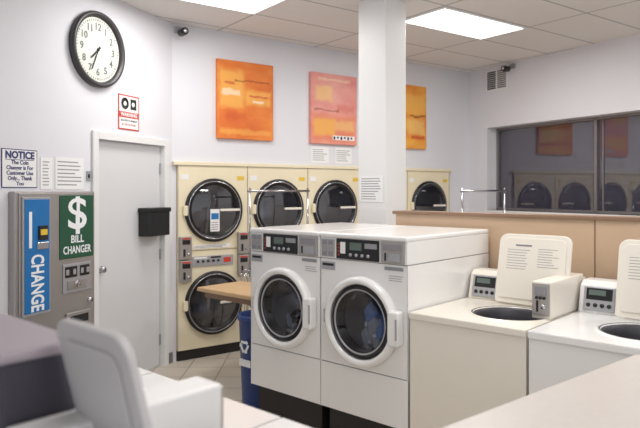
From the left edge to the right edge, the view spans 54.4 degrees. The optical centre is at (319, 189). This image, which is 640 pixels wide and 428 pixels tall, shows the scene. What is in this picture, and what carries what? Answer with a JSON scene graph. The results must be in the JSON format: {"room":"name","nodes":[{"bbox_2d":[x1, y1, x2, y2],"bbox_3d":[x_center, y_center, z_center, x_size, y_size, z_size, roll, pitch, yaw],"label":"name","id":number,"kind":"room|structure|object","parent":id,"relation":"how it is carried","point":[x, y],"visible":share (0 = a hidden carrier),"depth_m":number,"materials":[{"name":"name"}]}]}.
{"room":"laundry","nodes":[
{"label":"laundry","id":0,"kind":"room"},
{"bbox_2d":[0,0,171,365],"bbox_3d":[-2.601,0.025,3.100,0.140,3.250,6.200,0,0,21],"label":"wall","id":1,"kind":"structure","parent":0,"point":[46,107],"depth_m":4.67,"materials":[{"name":"paint"}]},
{"bbox_2d":[1,148,36,187],"bbox_3d":[-2.066,-0.147,4.283,0.007,0.265,0.303,0,0,21],"label":"notice sign","id":2,"kind":"object","parent":1,"relation":"attached to","point":[18,166],"visible":1,"depth_m":4.27,"materials":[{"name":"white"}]},
{"bbox_2d":[40,157,51,188],"bbox_3d":[-1.981,-0.120,4.505,0.004,0.230,0.112,0,0,21],"label":"sheet","id":3,"kind":"object","parent":1,"relation":"attached to","point":[45,163],"visible":1,"depth_m":4.50,"materials":[{"name":"white paper"}]},
{"bbox_2d":[8,191,93,330],"bbox_3d":[-1.920,0.580,4.536,0.098,1.140,0.770,0,0,21],"label":"machine","id":4,"kind":"object","parent":1,"relation":"attached to","point":[51,233],"visible":0.97,"depth_m":4.44,"materials":[{"name":"silver metal"}]},
{"bbox_2d":[55,157,83,188],"bbox_3d":[-1.898,-0.125,4.720,0.004,0.240,0.291,0,0,21],"label":"flyer","id":5,"kind":"object","parent":1,"relation":"attached to","point":[69,172],"visible":1,"depth_m":4.71,"materials":[{"name":"white paper"}]},
{"bbox_2d":[86,171,90,180],"bbox_3d":[-1.823,-0.110,4.906,0.012,0.080,0.050,0,0,21],"label":"light switch","id":6,"kind":"object","parent":1,"relation":"attached to","point":[88,173],"visible":1,"depth_m":4.90,"materials":[{"name":"silver metal"}]},
{"bbox_2d":[68,10,124,87],"bbox_3d":[-1.772,-1.123,4.982,0.052,0.610,0.610,0,0,21],"label":"clock","id":7,"kind":"object","parent":1,"relation":"attached to","point":[96,45],"visible":1,"depth_m":4.97,"materials":[{"name":"grey plastic"}]},
{"bbox_2d":[118,93,138,131],"bbox_3d":[-1.648,-0.665,5.366,0.008,0.300,0.276,0,0,21],"label":"warning sign","id":8,"kind":"object","parent":1,"relation":"attached to","point":[128,106],"visible":1,"depth_m":5.36,"materials":[{"name":"red"}]},
{"bbox_2d":[99,140,160,369],"bbox_3d":[-1.658,0.616,5.426,0.095,2.048,0.887,0,0,21],"label":"door","id":9,"kind":"structure","parent":1,"relation":"in","point":[129,173],"depth_m":5.43,"materials":[{"name":"paint"}]},
{"bbox_2d":[138,207,170,236],"bbox_3d":[-1.498,0.287,5.649,0.140,0.255,0.320,0,0,21],"label":"box","id":10,"kind":"object","parent":9,"relation":"attached to","point":[153,221],"visible":1,"depth_m":5.55,"materials":[{"name":"black plastic"}]},
{"bbox_2d":[91,130,168,365],"bbox_3d":[-1.636,0.588,5.418,0.052,2.125,1.021,0,0,21],"label":"trim","id":11,"kind":"structure","parent":1,"relation":"attached to","point":[95,135],"depth_m":5.82,"materials":[{"name":"white"}]},
{"bbox_2d":[169,352,172,363],"bbox_3d":[-2.512,1.600,3.116,0.015,0.100,6.095,0,0,21],"label":"baseboard","id":12,"kind":"structure","parent":1,"relation":"attached to","point":[170,353],"depth_m":5.93,"materials":[{"name":"grey plastic"}]},
{"bbox_2d":[147,351,241,402],"bbox_3d":[1.000,1.700,3.180,10.400,0.100,10.760,0,0,0],"label":"floor","id":13,"kind":"structure","parent":0,"point":[224,369],"depth_m":5.69,"materials":[{"name":"tile"}]},
{"bbox_2d":[1,312,151,375],"bbox_3d":[-1.173,0.959,2.263,0.682,1.382,0.864,0,0,42],"label":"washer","id":14,"kind":"object","parent":13,"relation":"on","point":[143,372],"visible":0.04,"depth_m":2.35,"materials":[{"name":"white metal"}]},
{"bbox_2d":[0,312,279,427],"bbox_3d":[-0.658,0.995,1.798,0.689,1.310,0.864,0,0,42],"label":"washer","id":15,"kind":"object","parent":13,"relation":"on","point":[34,382],"visible":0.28,"depth_m":1.37,"materials":[{"name":"white metal"}]},
{"bbox_2d":[8,318,310,427],"bbox_3d":[-0.148,0.961,1.339,0.682,1.379,0.864,0,0,42],"label":"washer","id":16,"kind":"object","parent":13,"relation":"on","point":[102,369],"visible":1,"depth_m":1.30,"materials":[{"name":"white metal"}]},
{"bbox_2d":[176,165,248,361],"bbox_3d":[-1.284,0.705,6.510,0.762,1.890,0.885,0,0,-36],"label":"dryer","id":17,"kind":"object","parent":13,"relation":"on","point":[212,234],"visible":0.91,"depth_m":6.14,"materials":[{"name":"beige metal"}]},
{"bbox_2d":[197,281,250,306],"bbox_3d":[-0.490,1.250,5.256,1.128,0.800,0.501,0,0,42],"label":"folding table","id":18,"kind":"object","parent":13,"relation":"on","point":[239,291],"visible":0.27,"depth_m":5.32,"materials":[{"name":"brown wood"}]},
{"bbox_2d":[238,310,258,408],"bbox_3d":[-0.455,1.295,4.770,0.350,0.700,0.350,0,0,30],"label":"recycling bin","id":19,"kind":"object","parent":13,"relation":"on","point":[250,392],"visible":0.41,"depth_m":4.65,"materials":[{"name":"blue plastic"}]},
{"bbox_2d":[241,188,309,311],"bbox_3d":[-0.402,0.815,6.194,0.720,1.670,0.389,0,0,-36],"label":"cart","id":20,"kind":"object","parent":13,"relation":"on","point":[249,190],"visible":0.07,"depth_m":6.07,"materials":[{"name":"silver metal"}]},
{"bbox_2d":[248,167,307,309],"bbox_3d":[-0.670,0.705,6.961,0.762,1.890,0.885,0,0,-36],"label":"dryer","id":21,"kind":"object","parent":13,"relation":"on","point":[268,209],"visible":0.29,"depth_m":6.61,"materials":[{"name":"beige metal"}]},
{"bbox_2d":[250,222,405,427],"bbox_3d":[0.060,0.958,4.525,0.664,1.384,1.052,0,0,42],"label":"washer","id":22,"kind":"object","parent":13,"relation":"on","point":[285,260],"visible":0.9,"depth_m":4.20,"materials":[{"name":"white metal"}]},
{"bbox_2d":[308,168,358,223],"bbox_3d":[-0.056,0.705,7.412,0.762,1.890,0.885,0,0,-36],"label":"dryer","id":23,"kind":"object","parent":13,"relation":"on","point":[334,193],"visible":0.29,"depth_m":7.06,"materials":[{"name":"beige metal"}]},
{"bbox_2d":[359,0,405,224],"bbox_3d":[0.530,0.025,5.305,0.290,3.250,0.290,0,0,42],"label":"support pillar","id":24,"kind":"structure","parent":13,"relation":"on","point":[382,23],"depth_m":5.20,"materials":[{"name":"white paint"}]},
{"bbox_2d":[360,175,382,201],"bbox_3d":[0.428,-0.010,5.198,0.240,0.220,0.004,0,0,42],"label":"notice","id":25,"kind":"object","parent":24,"relation":"attached to","point":[371,187],"visible":1,"depth_m":5.20,"materials":[{"name":"white paper"}]},
{"bbox_2d":[320,225,488,427],"bbox_3d":[0.555,0.958,4.080,0.664,1.384,1.052,0,0,42],"label":"washer","id":26,"kind":"object","parent":13,"relation":"on","point":[372,279],"visible":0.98,"depth_m":3.76,"materials":[{"name":"white metal"}]},
{"bbox_2d":[406,171,407,209],"bbox_3d":[0.558,0.705,7.864,0.762,1.890,0.885,0,0,-36],"label":"dryer","id":27,"kind":"object","parent":13,"relation":"on","point":[406,171],"visible":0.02,"depth_m":7.77,"materials":[{"name":"beige metal"}]},
{"bbox_2d":[408,171,448,210],"bbox_3d":[1.172,0.705,8.315,0.762,1.890,0.885,0,0,-36],"label":"dryer","id":28,"kind":"object","parent":13,"relation":"on","point":[427,190],"visible":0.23,"depth_m":7.97,"materials":[{"name":"beige metal"}]},
{"bbox_2d":[460,188,505,212],"bbox_3d":[1.714,0.815,6.501,0.720,1.670,0.449,0,0,-36],"label":"cart","id":29,"kind":"object","parent":13,"relation":"on","point":[504,189],"visible":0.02,"depth_m":6.54,"materials":[{"name":"silver metal"}]},
{"bbox_2d":[409,233,585,427],"bbox_3d":[1.042,0.959,3.598,0.682,1.382,0.864,0,0,42],"label":"washer","id":30,"kind":"object","parent":13,"relation":"on","point":[469,356],"visible":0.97,"depth_m":3.40,"materials":[{"name":"beige metal"}]},
{"bbox_2d":[392,210,639,279],"bbox_3d":[2.473,0.905,3.188,5.020,1.490,0.151,0,0,42],"label":"wall","id":31,"kind":"structure","parent":13,"relation":"on","point":[596,240],"depth_m":3.93,"materials":[{"name":"beige laminate"}]},
{"bbox_2d":[443,354,639,427],"bbox_3d":[1.105,1.170,1.887,1.300,0.960,0.850,0,0,-40],"label":"countertop","id":32,"kind":"structure","parent":13,"relation":"on","point":[608,396],"depth_m":1.98,"materials":[{"name":"laminate"}]},
{"bbox_2d":[528,239,639,394],"bbox_3d":[1.557,0.959,3.134,0.682,1.382,0.864,0,0,42],"label":"washer","id":33,"kind":"object","parent":13,"relation":"on","point":[604,330],"visible":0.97,"depth_m":3.08,"materials":[{"name":"white metal"}]},
{"bbox_2d":[172,23,467,361],"bbox_3d":[0.267,0.025,7.293,4.290,3.250,0.140,0,0,-36],"label":"wall","id":34,"kind":"structure","parent":0,"point":[195,54],"depth_m":6.72,"materials":[{"name":"paint"}]},
{"bbox_2d":[174,26,188,36],"bbox_3d":[-1.317,-1.517,5.928,0.080,0.106,0.184,0,0,-36],"label":"security camera","id":35,"kind":"object","parent":34,"relation":"attached to","point":[182,31],"visible":1,"depth_m":5.88,"materials":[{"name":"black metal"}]},
{"bbox_2d":[216,58,272,140],"bbox_3d":[-0.771,-0.917,6.419,0.655,0.795,0.040,0,0,-36],"label":"abstract painting","id":36,"kind":"object","parent":34,"relation":"attached to","point":[244,90],"visible":1,"depth_m":6.39,"materials":[{"name":"fabric"}]},
{"bbox_2d":[172,161,451,171],"bbox_3d":[0.165,-0.258,7.103,3.900,0.035,0.047,0,0,-36],"label":"trim","id":37,"kind":"structure","parent":34,"relation":"attached to","point":[173,162],"depth_m":6.64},
{"bbox_2d":[311,146,351,163],"bbox_3d":[0.137,-0.395,7.107,0.585,0.180,0.004,0,0,-36],"label":"notices","id":38,"kind":"object","parent":34,"relation":"attached to","point":[318,154],"visible":1,"depth_m":7.08,"materials":[{"name":"white paper"}]},
{"bbox_2d":[309,71,356,145],"bbox_3d":[0.155,-0.917,7.098,0.655,0.795,0.042,0,0,-36],"label":"abstract painting","id":39,"kind":"object","parent":34,"relation":"attached to","point":[332,98],"visible":1,"depth_m":7.06,"materials":[{"name":"fabric"}]},
{"bbox_2d":[406,85,425,148],"bbox_3d":[1.084,-0.917,7.782,0.655,0.795,0.040,0,0,-36],"label":"abstract painting","id":40,"kind":"object","parent":34,"relation":"attached to","point":[415,95],"visible":0.51,"depth_m":7.84,"materials":[{"name":"fabric"}]},
{"bbox_2d":[119,0,639,72],"bbox_3d":[1.000,-1.640,3.180,10.400,0.080,10.760,0,0,0],"label":"ceiling","id":41,"kind":"structure","parent":0,"point":[554,26],"depth_m":6.02,"materials":[{"name":"tile"}]},
{"bbox_2d":[180,0,285,14],"bbox_3d":[-0.897,-1.592,5.057,1.180,0.016,0.580,0,0,-36],"label":"ceiling light panel","id":42,"kind":"object","parent":41,"relation":"in","point":[253,7],"depth_m":5.31,"materials":[{"name":"white plastic"}]},
{"bbox_2d":[406,6,527,39],"bbox_3d":[1.393,-1.592,5.994,1.180,0.016,0.580,0,0,-36],"label":"ceiling light panel","id":43,"kind":"object","parent":41,"relation":"in","point":[445,19],"depth_m":5.92,"materials":[{"name":"white plastic"}]},
{"bbox_2d":[468,33,639,215],"bbox_3d":[4.124,0.025,5.091,0.240,3.250,8.000,0,0,-30],"label":"wall","id":44,"kind":"structure","parent":0,"point":[600,79],"depth_m":7.36,"materials":[{"name":"paint"}]},
{"bbox_2d":[486,68,507,92],"bbox_3d":[2.281,-1.423,8.028,0.016,0.285,0.370,0,0,-30],"label":"air vent","id":45,"kind":"object","parent":44,"relation":"in","point":[496,79],"visible":0.91,"depth_m":8.03,"materials":[{"name":"white metal"}]},
{"bbox_2d":[501,63,514,71],"bbox_3d":[2.340,-1.527,7.756,0.184,0.106,0.080,0,0,-30],"label":"security camera","id":46,"kind":"object","parent":44,"relation":"attached to","point":[511,66],"visible":1,"depth_m":7.73,"materials":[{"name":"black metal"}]},
{"bbox_2d":[485,210,638,215],"bbox_3d":[3.097,0.278,6.775,0.185,0.030,3.384,0,0,-30],"label":"trim","id":47,"kind":"structure","parent":44,"relation":"attached to","point":[491,211],"depth_m":7.31,"materials":[{"name":"white"}]},
{"bbox_2d":[496,112,639,214],"bbox_3d":[3.196,-0.277,6.832,0.046,1.079,3.344,0,0,-30],"label":"window","id":48,"kind":"structure","parent":44,"relation":"in","point":[587,165],"depth_m":7.28,"materials":[{"name":"clear glass"}]}
]}

